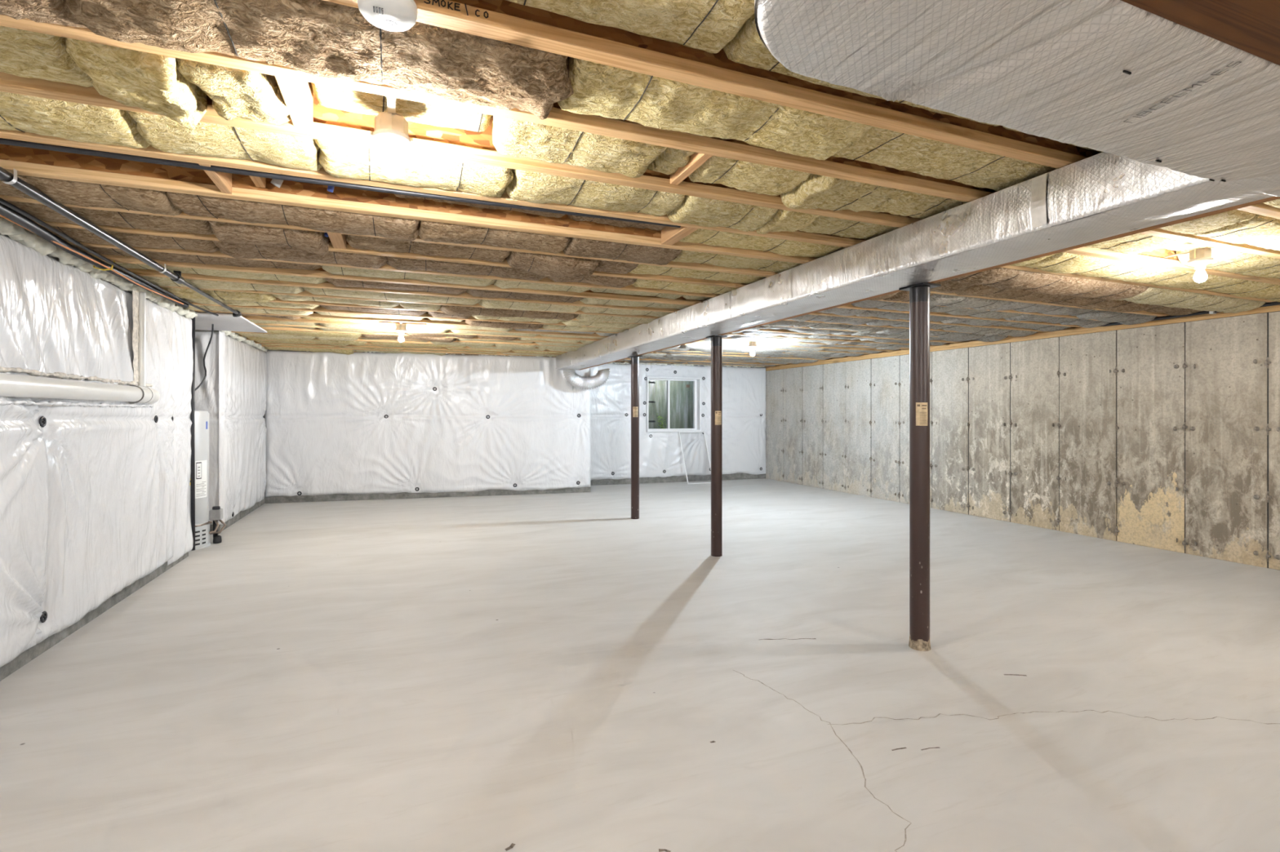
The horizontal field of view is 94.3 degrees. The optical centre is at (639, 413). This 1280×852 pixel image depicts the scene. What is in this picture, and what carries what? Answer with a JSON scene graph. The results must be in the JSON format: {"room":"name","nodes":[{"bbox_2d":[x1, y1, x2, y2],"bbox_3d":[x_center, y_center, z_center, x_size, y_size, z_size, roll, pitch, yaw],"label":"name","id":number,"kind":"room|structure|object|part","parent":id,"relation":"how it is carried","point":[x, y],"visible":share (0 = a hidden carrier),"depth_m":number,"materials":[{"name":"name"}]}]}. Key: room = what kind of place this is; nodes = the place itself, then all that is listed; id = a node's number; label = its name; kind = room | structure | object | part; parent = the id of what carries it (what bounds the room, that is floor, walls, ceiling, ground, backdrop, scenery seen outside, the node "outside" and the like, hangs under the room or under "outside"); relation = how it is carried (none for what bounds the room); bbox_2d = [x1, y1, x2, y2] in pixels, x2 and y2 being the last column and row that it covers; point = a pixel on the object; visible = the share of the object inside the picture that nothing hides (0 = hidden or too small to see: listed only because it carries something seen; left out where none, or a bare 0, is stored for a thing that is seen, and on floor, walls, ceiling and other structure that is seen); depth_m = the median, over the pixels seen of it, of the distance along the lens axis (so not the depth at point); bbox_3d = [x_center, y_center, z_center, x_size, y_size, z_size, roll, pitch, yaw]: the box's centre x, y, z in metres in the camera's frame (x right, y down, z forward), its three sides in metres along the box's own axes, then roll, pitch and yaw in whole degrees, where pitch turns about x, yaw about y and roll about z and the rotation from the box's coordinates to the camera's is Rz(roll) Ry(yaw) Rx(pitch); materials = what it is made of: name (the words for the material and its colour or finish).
{"room":"unfinished basement","nodes":[
{"label":"unfinished basement","id":0,"kind":"room"},
{"bbox_2d":[0,235,188,681],"bbox_3d":[-2.309,0.085,0.242,0.250,2.595,11.760,0,0,-22],"label":"wall","id":1,"kind":"structure","parent":0,"point":[33,652],"depth_m":3.79,"materials":[{"name":"concrete"}]},
{"bbox_2d":[0,288,159,408],"bbox_3d":[-1.970,-0.492,-0.138,0.203,0.911,10.764,0,0,-22],"label":"drain pipe","id":2,"kind":"object","parent":1,"relation":"attached to","point":[11,384],"visible":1,"depth_m":3.74,"materials":[{"name":"white plastic"}]},
{"bbox_2d":[0,234,174,667],"bbox_3d":[-2.049,0.191,0.060,0.093,2.262,11.230,0,0,-22],"label":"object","id":3,"kind":"structure","parent":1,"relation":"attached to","point":[86,494],"depth_m":3.64,"materials":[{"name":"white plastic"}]},
{"bbox_2d":[0,216,196,319],"bbox_3d":[-3.237,-0.962,2.997,0.166,0.160,5.983,0,0,-22],"label":"foam","id":4,"kind":"object","parent":1,"relation":"attached to","point":[24,237],"visible":0.64,"depth_m":3.62,"materials":[{"name":"beige plastic"}]},
{"bbox_2d":[167,311,193,565],"bbox_3d":[-4.240,0.203,5.503,0.055,2.286,0.565,0,0,-22],"label":"blanket","id":5,"kind":"object","parent":1,"relation":"attached to","point":[182,340],"visible":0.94,"depth_m":5.49,"materials":[{"name":"white plastic"}]},
{"bbox_2d":[190,318,195,551],"bbox_3d":[-4.355,0.190,5.783,0.037,2.285,0.034,0,0,-22],"label":"vertical pipe","id":6,"kind":"object","parent":1,"relation":"attached to","point":[193,387],"visible":0.73,"depth_m":5.77,"materials":[{"name":"black rubber"}]},
{"bbox_2d":[195,329,265,531],"bbox_3d":[-5.465,0.085,8.032,0.250,2.595,2.530,0,0,-22],"label":"wall","id":7,"kind":"structure","parent":0,"point":[240,515],"depth_m":7.64,"materials":[{"name":"concrete"}]},
{"bbox_2d":[218,330,266,524],"bbox_3d":[-5.263,0.175,7.967,0.072,2.267,2.380,0,0,-22],"label":"blanket","id":8,"kind":"object","parent":7,"relation":"attached to","point":[242,432],"visible":1,"depth_m":7.58,"materials":[{"name":"white plastic"}]},
{"bbox_2d":[265,349,590,503],"bbox_3d":[-3.349,0.085,9.914,5.057,2.595,0.300,0,0,-15],"label":"wall","id":9,"kind":"structure","parent":0,"point":[335,497],"depth_m":9.63,"materials":[{"name":"concrete"}]},
{"bbox_2d":[265,350,591,497],"bbox_3d":[-3.299,0.168,9.727,5.057,2.310,0.080,0,0,-15],"label":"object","id":10,"kind":"structure","parent":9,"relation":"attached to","point":[356,423],"depth_m":9.66,"materials":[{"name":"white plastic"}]},
{"bbox_2d":[354,351,551,357],"bbox_3d":[-3.292,-1.004,9.719,4.951,0.100,0.104,0,0,-15],"label":"foam","id":11,"kind":"object","parent":9,"relation":"attached to","point":[354,351],"visible":0.19,"depth_m":9.88,"materials":[{"name":"beige plastic"}]},
{"bbox_2d":[0,478,1279,851],"bbox_3d":[0.690,1.457,3.667,11.200,0.151,16.500,0,0,-22],"label":"floor","id":12,"kind":"structure","parent":0,"point":[560,672],"depth_m":2.96,"materials":[{"name":"concrete"}]},
{"bbox_2d":[189,409,226,551],"bbox_3d":[-4.705,0.667,6.105,0.582,1.430,0.523,0,0,-10],"label":"water heater","id":13,"kind":"object","parent":12,"relation":"on","point":[203,517],"visible":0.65,"depth_m":6.09,"materials":[{"name":"grey metal"}]},
{"bbox_3d":[-4.488,0.582,6.043,0.001,0.150,0.048,0,0,13],"label":"label panel","id":14,"kind":"part","parent":13,"relation":"part of","materials":[{"name":"white paper"}]},
{"bbox_3d":[-4.489,0.582,6.043,0.002,0.170,0.058,0,0,13],"label":"label frame","id":15,"kind":"part","parent":13,"relation":"part of","materials":[{"name":"white paper"}]},
{"bbox_3d":[-4.734,0.532,6.100,0.500,1.160,0.500,0,0,-22],"label":"tank","id":16,"kind":"part","parent":13,"relation":"part of","materials":[{"name":"white metal"}]},
{"bbox_3d":[-4.529,1.222,6.333,0.044,0.200,0.044,0,0,-22],"label":"drip leg","id":17,"kind":"part","parent":13,"relation":"part of","materials":[{"name":"black metal"}]},
{"bbox_3d":[-4.516,1.007,6.327,0.070,0.030,0.070,0,0,-22],"label":"valve knob","id":18,"kind":"part","parent":13,"relation":"part of","materials":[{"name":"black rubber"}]},
{"bbox_2d":[627,355,642,519],"bbox_3d":[-0.065,0.315,7.815,0.140,2.134,0.180,0,0,-22],"label":"steel column","id":19,"kind":"structure","parent":12,"relation":"on","point":[634,359],"depth_m":7.77,"materials":[{"name":"metal"}]},
{"bbox_2d":[679,431,711,484],"bbox_3d":[1.123,0.874,11.842,0.607,1.024,0.384,0,0,-22],"label":"screen","id":20,"kind":"object","parent":12,"relation":"on","point":[703,431],"visible":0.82,"depth_m":11.84,"materials":[{"name":"plastic"}]},
{"bbox_3d":[1.046,0.374,11.990,0.550,0.024,0.024,0,0,-19],"label":"frame rail","id":21,"kind":"part","parent":20,"relation":"part of","materials":[{"name":"plastic"}]},
{"bbox_3d":[1.200,1.374,11.694,0.550,0.024,0.024,0,0,-19],"label":"frame rail","id":22,"kind":"part","parent":20,"relation":"part of","materials":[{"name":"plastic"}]},
{"bbox_2d":[706,334,727,556],"bbox_3d":[0.745,0.315,5.785,0.140,2.134,0.180,0,0,-22],"label":"steel column","id":23,"kind":"structure","parent":12,"relation":"on","point":[716,340],"depth_m":5.74,"materials":[{"name":"brown metal"}]},
{"bbox_3d":[0.745,-0.747,5.785,0.140,0.011,0.180,0,0,-22],"label":"plate","id":24,"kind":"part","parent":23,"relation":"part of","materials":[{"name":"black metal"}]},
{"bbox_2d":[898,282,941,651],"bbox_3d":[1.653,0.315,3.510,0.140,2.134,0.180,0,0,-22],"label":"steel column","id":25,"kind":"structure","parent":12,"relation":"on","point":[919,294],"depth_m":3.46,"materials":[{"name":"brown metal"}]},
{"bbox_3d":[1.653,-0.747,3.510,0.140,0.011,0.180,0,0,-22],"label":"plate","id":26,"kind":"part","parent":25,"relation":"part of","materials":[{"name":"black metal"}]},
{"bbox_2d":[579,195,1279,370],"bbox_3d":[1.462,-0.866,3.840,0.162,0.222,15.650,0,0,-22],"label":"support beam","id":27,"kind":"structure","parent":25,"relation":"on","point":[1264,200],"depth_m":2.77,"materials":[{"name":"grey metal"}]},
{"bbox_2d":[0,0,1279,366],"bbox_3d":[0.690,-1.070,3.667,11.200,0.346,16.500,0,0,-22],"label":"ceiling","id":28,"kind":"structure","parent":0,"point":[678,113],"depth_m":2.49,"materials":[{"name":"brown wood"}]},
{"bbox_2d":[0,202,188,307],"bbox_3d":[-2.989,-0.938,2.818,0.106,0.058,5.051,0,0,-23],"label":"cable conduit","id":29,"kind":"object","parent":28,"relation":"attached to","point":[9,213],"visible":0.86,"depth_m":3.31,"materials":[{"name":"black metal"}]},
{"bbox_2d":[0,214,183,304],"bbox_3d":[-2.945,-0.925,2.755,0.050,0.033,4.901,0,0,-23],"label":"cable","id":30,"kind":"object","parent":29,"relation":"on","point":[58,243],"visible":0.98,"depth_m":3.65,"materials":[{"name":"plastic"}]},
{"bbox_2d":[93,260,115,271],"bbox_3d":[-3.381,-0.935,3.744,0.114,0.068,0.010,0,0,-22],"label":"cable tie","id":31,"kind":"object","parent":29,"relation":"attached to","point":[94,266],"visible":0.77,"depth_m":3.75,"materials":[{"name":"yellow plastic"}]},
{"bbox_2d":[0,197,218,316],"bbox_3d":[-3.059,-0.950,3.140,0.063,0.035,5.701,0,0,-22],"label":"cable","id":32,"kind":"object","parent":28,"relation":"attached to","point":[3,202],"visible":1,"depth_m":3.41,"materials":[{"name":"rubber"}]},
{"bbox_2d":[0,166,241,317],"bbox_3d":[-1.720,-0.967,0.358,0.084,0.103,11.501,0,0,-22],"label":"gas pipe","id":33,"kind":"object","parent":28,"relation":"attached to","point":[9,178],"visible":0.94,"depth_m":2.99,"materials":[{"name":"black metal"}]},
{"bbox_2d":[173,271,181,275],"bbox_3d":[-3.232,-0.983,4.148,0.044,0.070,0.044,0,0,-22],"label":"clamp","id":34,"kind":"object","parent":33,"relation":"attached to","point":[179,273],"depth_m":4.13,"materials":[{"name":"black metal"}]},
{"bbox_2d":[195,311,266,333],"bbox_3d":[-4.957,-0.969,6.151,1.650,0.017,1.300,0,0,-22],"label":"board","id":35,"kind":"object","parent":28,"relation":"attached to","point":[203,321],"visible":0.24,"depth_m":6.34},
{"bbox_2d":[195,324,213,391],"bbox_3d":[-4.608,-0.567,6.165,0.052,0.773,0.343,0,0,17],"label":"power cord","id":36,"kind":"object","parent":35,"relation":"hanging from","point":[212,328],"visible":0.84,"depth_m":6.26,"materials":[{"name":"black rubber"}]},
{"bbox_2d":[220,330,266,351],"bbox_3d":[-5.280,-0.975,7.961,0.128,0.136,2.311,0,0,-22],"label":"foam","id":37,"kind":"object","parent":28,"relation":"attached to","point":[233,335],"visible":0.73,"depth_m":7.66,"materials":[{"name":"beige plastic"}]},
{"bbox_2d":[270,178,283,187],"bbox_3d":[-1.609,-1.108,2.645,0.068,0.202,0.042,0,0,-3],"label":"pipe","id":38,"kind":"object","parent":28,"relation":"attached to","point":[276,182],"visible":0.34,"depth_m":2.63,"materials":[{"name":"white plastic"}]},
{"bbox_2d":[327,185,334,192],"bbox_3d":[-1.406,-1.110,2.709,0.052,0.198,0.032,0,0,23],"label":"pipe","id":39,"kind":"object","parent":28,"relation":"attached to","point":[331,188],"visible":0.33,"depth_m":2.71,"materials":[{"name":"blue plastic"}]},
{"bbox_2d":[0,137,680,227],"bbox_3d":[-1.303,-0.990,2.538,3.260,0.038,0.030,0,0,-22],"label":"joist","id":40,"kind":"object","parent":28,"relation":"attached to","point":[3,141],"visible":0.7,"depth_m":2.45,"materials":[{"name":"wood"}]},
{"bbox_2d":[357,0,417,31],"bbox_3d":[-0.600,-0.955,1.413,0.132,0.044,0.132,0,0,-22],"label":"smoke detector","id":41,"kind":"object","parent":28,"relation":"attached to","point":[393,15],"visible":1,"depth_m":1.40,"materials":[{"name":"white plastic"}]},
{"bbox_3d":[-0.600,-0.973,1.413,0.132,0.010,0.132,0,0,-22],"label":"mount plate","id":42,"kind":"part","parent":41,"relation":"part of","materials":[{"name":"white plastic"}]},
{"bbox_2d":[369,96,413,177],"bbox_3d":[-0.837,-0.896,2.002,0.135,0.200,0.360,0,0,-22],"label":"ceiling lamp","id":43,"kind":"object","parent":28,"relation":"hanging from","point":[390,132],"visible":1,"depth_m":1.97,"materials":[{"name":"glass"}]},
{"bbox_3d":[-0.837,-0.838,2.002,0.060,0.084,0.060,0,0,-22],"label":"bulb","id":44,"kind":"part","parent":43,"relation":"part of","materials":[{"name":"white glass"}]},
{"bbox_2d":[394,322,407,342],"bbox_3d":[-2.657,-0.896,6.606,0.135,0.200,0.360,0,0,-22],"label":"ceiling lamp","id":45,"kind":"object","parent":28,"relation":"hanging from","point":[401,328],"visible":0.99,"depth_m":6.58,"materials":[{"name":"ceramic"}]},
{"bbox_3d":[-2.657,-0.838,6.606,0.060,0.084,0.060,0,0,-22],"label":"bulb","id":46,"kind":"part","parent":45,"relation":"part of","materials":[{"name":"white glass"}]},
{"bbox_2d":[747,341,756,355],"bbox_3d":[1.558,-0.896,8.212,0.135,0.200,0.360,0,0,-22],"label":"ceiling lamp","id":47,"kind":"object","parent":28,"relation":"hanging from","point":[752,344],"visible":1,"depth_m":8.18,"materials":[{"name":"ceramic"}]},
{"bbox_3d":[1.558,-0.838,8.212,0.060,0.084,0.060,0,0,-22],"label":"bulb","id":48,"kind":"part","parent":47,"relation":"part of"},
{"bbox_2d":[555,151,1279,370],"bbox_3d":[0.410,-0.856,5.994,0.403,0.236,9.030,0,0,-22],"label":"duct","id":49,"kind":"object","parent":28,"relation":"hanging from","point":[1102,195],"visible":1,"depth_m":2.78,"materials":[{"name":"metal"}]},
{"bbox_2d":[562,368,609,389],"bbox_3d":[-0.909,-0.592,10.108,0.819,0.371,0.238,0,0,-18],"label":"flexible duct","id":50,"kind":"object","parent":49,"relation":"attached to","point":[593,382],"visible":0.99,"depth_m":10.03,"materials":[{"name":"silver metal"}]},
{"bbox_2d":[754,0,1279,196],"bbox_3d":[1.238,-0.852,1.450,2.225,0.241,0.425,0,0,-22],"label":"duct","id":51,"kind":"object","parent":49,"relation":"attached to","point":[1119,77],"visible":0.98,"depth_m":1.28,"materials":[{"name":"metal"}]},
{"bbox_2d":[1124,61,1242,122],"bbox_3d":[1.244,-0.738,1.374,0.025,0.013,0.243,0,0,-10],"label":"print","id":52,"kind":"object","parent":51,"relation":"attached to","point":[1225,72],"depth_m":1.36},
{"bbox_2d":[1071,301,1279,327],"bbox_3d":[5.488,-0.987,5.313,0.061,0.094,3.402,0,0,-21],"label":"cable","id":53,"kind":"object","parent":28,"relation":"on","point":[1270,304],"visible":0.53,"depth_m":5.77,"materials":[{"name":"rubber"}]},
{"bbox_2d":[1208,311,1216,314],"bbox_3d":[5.377,-0.957,5.574,0.050,0.041,0.030,0,0,-22],"label":"cable staple","id":54,"kind":"object","parent":53,"relation":"attached to","point":[1210,312],"visible":0.64,"depth_m":5.57,"materials":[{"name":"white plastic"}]},
{"bbox_2d":[1164,242,1235,282],"bbox_3d":[3.398,-0.896,3.600,0.135,0.200,0.360,0,0,-22],"label":"ceiling lamp","id":55,"kind":"object","parent":28,"relation":"hanging from","point":[1199,258],"visible":0.99,"depth_m":3.58,"materials":[{"name":"ceramic"}]},
{"bbox_3d":[3.398,-0.838,3.600,0.060,0.084,0.060,0,0,-22],"label":"bulb","id":56,"kind":"part","parent":55,"relation":"part of","materials":[{"name":"white glass"}]},
{"bbox_2d":[1120,0,1279,65],"bbox_3d":[1.162,-0.859,0.987,2.490,0.237,0.372,0,0,-22],"label":"header beam","id":57,"kind":"structure","parent":28,"relation":"attached to","point":[1252,27],"depth_m":1.11,"materials":[{"name":"brown wood"}]},
{"bbox_2d":[591,361,771,485],"bbox_3d":[0.738,0.085,12.096,4.616,2.595,0.250,0,0,-19],"label":"wall","id":58,"kind":"structure","parent":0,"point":[739,476],"depth_m":11.98,"materials":[{"name":"concrete"}]},
{"bbox_2d":[648,380,693,428],"bbox_3d":[0.462,-0.393,12.644,1.716,2.450,1.053,0,0,-22],"label":"window well","id":59,"kind":"object","parent":58,"relation":"attached to","point":[681,396],"visible":0.09,"depth_m":13.08,"materials":[{"name":"grey metal"}]},
{"bbox_3d":[0.454,0.732,12.739,2.055,0.300,1.249,0,0,-22],"label":"gravel","id":60,"kind":"object","parent":59,"relation":"in","visible":0},
{"bbox_2d":[648,381,655,422],"bbox_3d":[0.100,-0.168,12.170,0.490,1.500,0.131,0,0,-17],"label":"ladder","id":61,"kind":"object","parent":60,"relation":"on","point":[649,382],"visible":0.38,"depth_m":12.16,"materials":[{"name":"grey metal"}]},
{"bbox_2d":[656,413,666,428],"bbox_3d":[0.442,0.294,12.267,0.226,0.579,0.234,0,0,33],"label":"shrub","id":62,"kind":"object","parent":60,"relation":"on","point":[659,417],"visible":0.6,"depth_m":12.24,"materials":[{"name":"green plant"}]},
{"bbox_2d":[646,376,701,431],"bbox_3d":[0.653,-0.183,12.003,1.155,1.090,0.270,0,0,-19],"label":"window","id":63,"kind":"structure","parent":58,"relation":"attached to","point":[696,381],"depth_m":12.04,"materials":[{"name":"plastic"}]},
{"bbox_3d":[0.571,-0.180,12.034,0.040,0.975,0.080,0,0,-19],"label":"meeting rail","id":64,"kind":"part","parent":63,"relation":"part of","materials":[{"name":"plastic"}]},
{"bbox_3d":[0.622,-0.683,12.062,1.025,0.030,0.080,0,0,-19],"label":"frame","id":65,"kind":"part","parent":63,"relation":"part of","materials":[{"name":"plastic"}]},
{"bbox_3d":[0.622,0.322,12.062,1.025,0.030,0.080,0,0,-19],"label":"frame","id":66,"kind":"part","parent":63,"relation":"part of","materials":[{"name":"plastic"}]},
{"bbox_3d":[0.653,0.349,12.003,1.105,0.025,0.270,0,0,-19],"label":"sill","id":67,"kind":"part","parent":63,"relation":"part of","materials":[{"name":"plastic"}]},
{"bbox_3d":[1.131,-0.180,12.236,0.050,1.035,0.080,0,0,-19],"label":"frame","id":68,"kind":"part","parent":63,"relation":"part of","materials":[{"name":"plastic"}]},
{"bbox_2d":[591,363,766,479],"bbox_3d":[0.745,0.157,11.921,4.116,2.273,0.079,0,0,-19],"label":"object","id":69,"kind":"structure","parent":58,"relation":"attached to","point":[744,389],"depth_m":11.93,"materials":[{"name":"white plastic"}]},
{"bbox_2d":[608,361,764,368],"bbox_3d":[0.731,-0.995,11.925,4.021,0.087,0.086,0,0,-19],"label":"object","id":70,"kind":"object","parent":58,"relation":"attached to","point":[615,362],"visible":0.49,"depth_m":11.90,"materials":[{"name":"beige"}]},
{"bbox_2d":[765,311,1279,570],"bbox_3d":[5.595,0.239,5.677,0.333,2.285,16.000,0,0,-22],"label":"wall","id":71,"kind":"structure","parent":0,"point":[1166,437],"depth_m":6.77,"materials":[{"name":"concrete"}]},
{"bbox_3d":[2.813,0.240,12.352,0.054,2.284,0.652,0,0,-22],"label":"panel","id":72,"kind":"part","parent":71,"relation":"part of","materials":[{"name":"concrete"}]},
{"bbox_3d":[3.048,0.240,11.766,0.052,2.284,0.598,0,0,-22],"label":"panel","id":73,"kind":"part","parent":71,"relation":"part of","materials":[{"name":"concrete"}]},
{"bbox_3d":[3.273,0.240,11.205,0.049,2.284,0.598,0,0,-22],"label":"panel","id":74,"kind":"part","parent":71,"relation":"part of","materials":[{"name":"concrete"}]},
{"bbox_3d":[3.498,0.240,10.644,0.048,2.284,0.598,0,0,-22],"label":"panel","id":75,"kind":"part","parent":71,"relation":"part of","materials":[{"name":"concrete"}]},
{"bbox_3d":[3.719,0.240,10.081,0.054,2.284,0.598,0,0,-22],"label":"panel","id":76,"kind":"part","parent":71,"relation":"part of","materials":[{"name":"concrete"}]},
{"bbox_3d":[3.946,0.240,9.521,0.049,2.284,0.598,0,0,-22],"label":"panel","id":77,"kind":"part","parent":71,"relation":"part of","materials":[{"name":"concrete"}]},
{"bbox_3d":[4.170,0.240,8.959,0.048,2.284,0.598,0,0,-22],"label":"panel","id":78,"kind":"part","parent":71,"relation":"part of","materials":[{"name":"concrete"}]},
{"bbox_3d":[4.393,0.240,8.398,0.050,2.284,0.598,0,0,-22],"label":"panel","id":79,"kind":"part","parent":71,"relation":"part of","materials":[{"name":"concrete"}]},
{"bbox_3d":[4.618,0.240,7.837,0.047,2.284,0.598,0,0,-22],"label":"panel","id":80,"kind":"part","parent":71,"relation":"part of","materials":[{"name":"concrete"}]},
{"bbox_2d":[765,304,1279,371],"bbox_3d":[5.605,-0.941,5.493,0.172,0.074,15.650,0,0,-22],"label":"trim","id":81,"kind":"structure","parent":71,"relation":"on","point":[1080,331],"depth_m":7.08,"materials":[{"name":"brown wood"}]},
{"bbox_3d":[4.841,0.240,7.275,0.049,2.284,0.598,0,0,-22],"label":"panel","id":82,"kind":"part","parent":71,"relation":"part of","materials":[{"name":"concrete"}]},
{"bbox_3d":[5.064,0.240,6.713,0.053,2.284,0.598,0,0,-22],"label":"panel","id":83,"kind":"part","parent":71,"relation":"part of","materials":[{"name":"concrete"}]},
{"bbox_3d":[5.290,0.240,6.152,0.049,2.284,0.598,0,0,-22],"label":"panel","id":84,"kind":"part","parent":71,"relation":"part of","materials":[{"name":"concrete"}]},
{"bbox_3d":[5.513,0.240,5.590,0.050,2.284,0.598,0,0,-22],"label":"panel","id":85,"kind":"part","parent":71,"relation":"part of","materials":[{"name":"concrete"}]},
{"bbox_3d":[5.738,0.240,5.029,0.047,2.284,0.598,0,0,-22],"label":"panel","id":86,"kind":"part","parent":71,"relation":"part of","materials":[{"name":"concrete"}]},
{"bbox_2d":[780,302,1269,365],"bbox_3d":[5.636,-1.058,5.694,0.045,0.309,16.000,0,0,-22],"label":"wall","id":87,"kind":"structure","parent":0,"point":[1267,302],"depth_m":8.54,"materials":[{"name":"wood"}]},
{"bbox_3d":[-5.609,0.084,6.747,0.980,2.595,0.250,0,0,-22],"label":"wall","id":88,"kind":"structure","parent":0,"visible":0},
{"bbox_2d":[195,331,224,524],"bbox_3d":[-5.415,0.175,6.651,1.270,2.262,0.066,0,0,-22],"label":"blanket","id":89,"kind":"object","parent":88,"relation":"attached to","point":[206,396],"visible":0.21,"depth_m":6.84,"materials":[{"name":"white plastic"}]}
]}

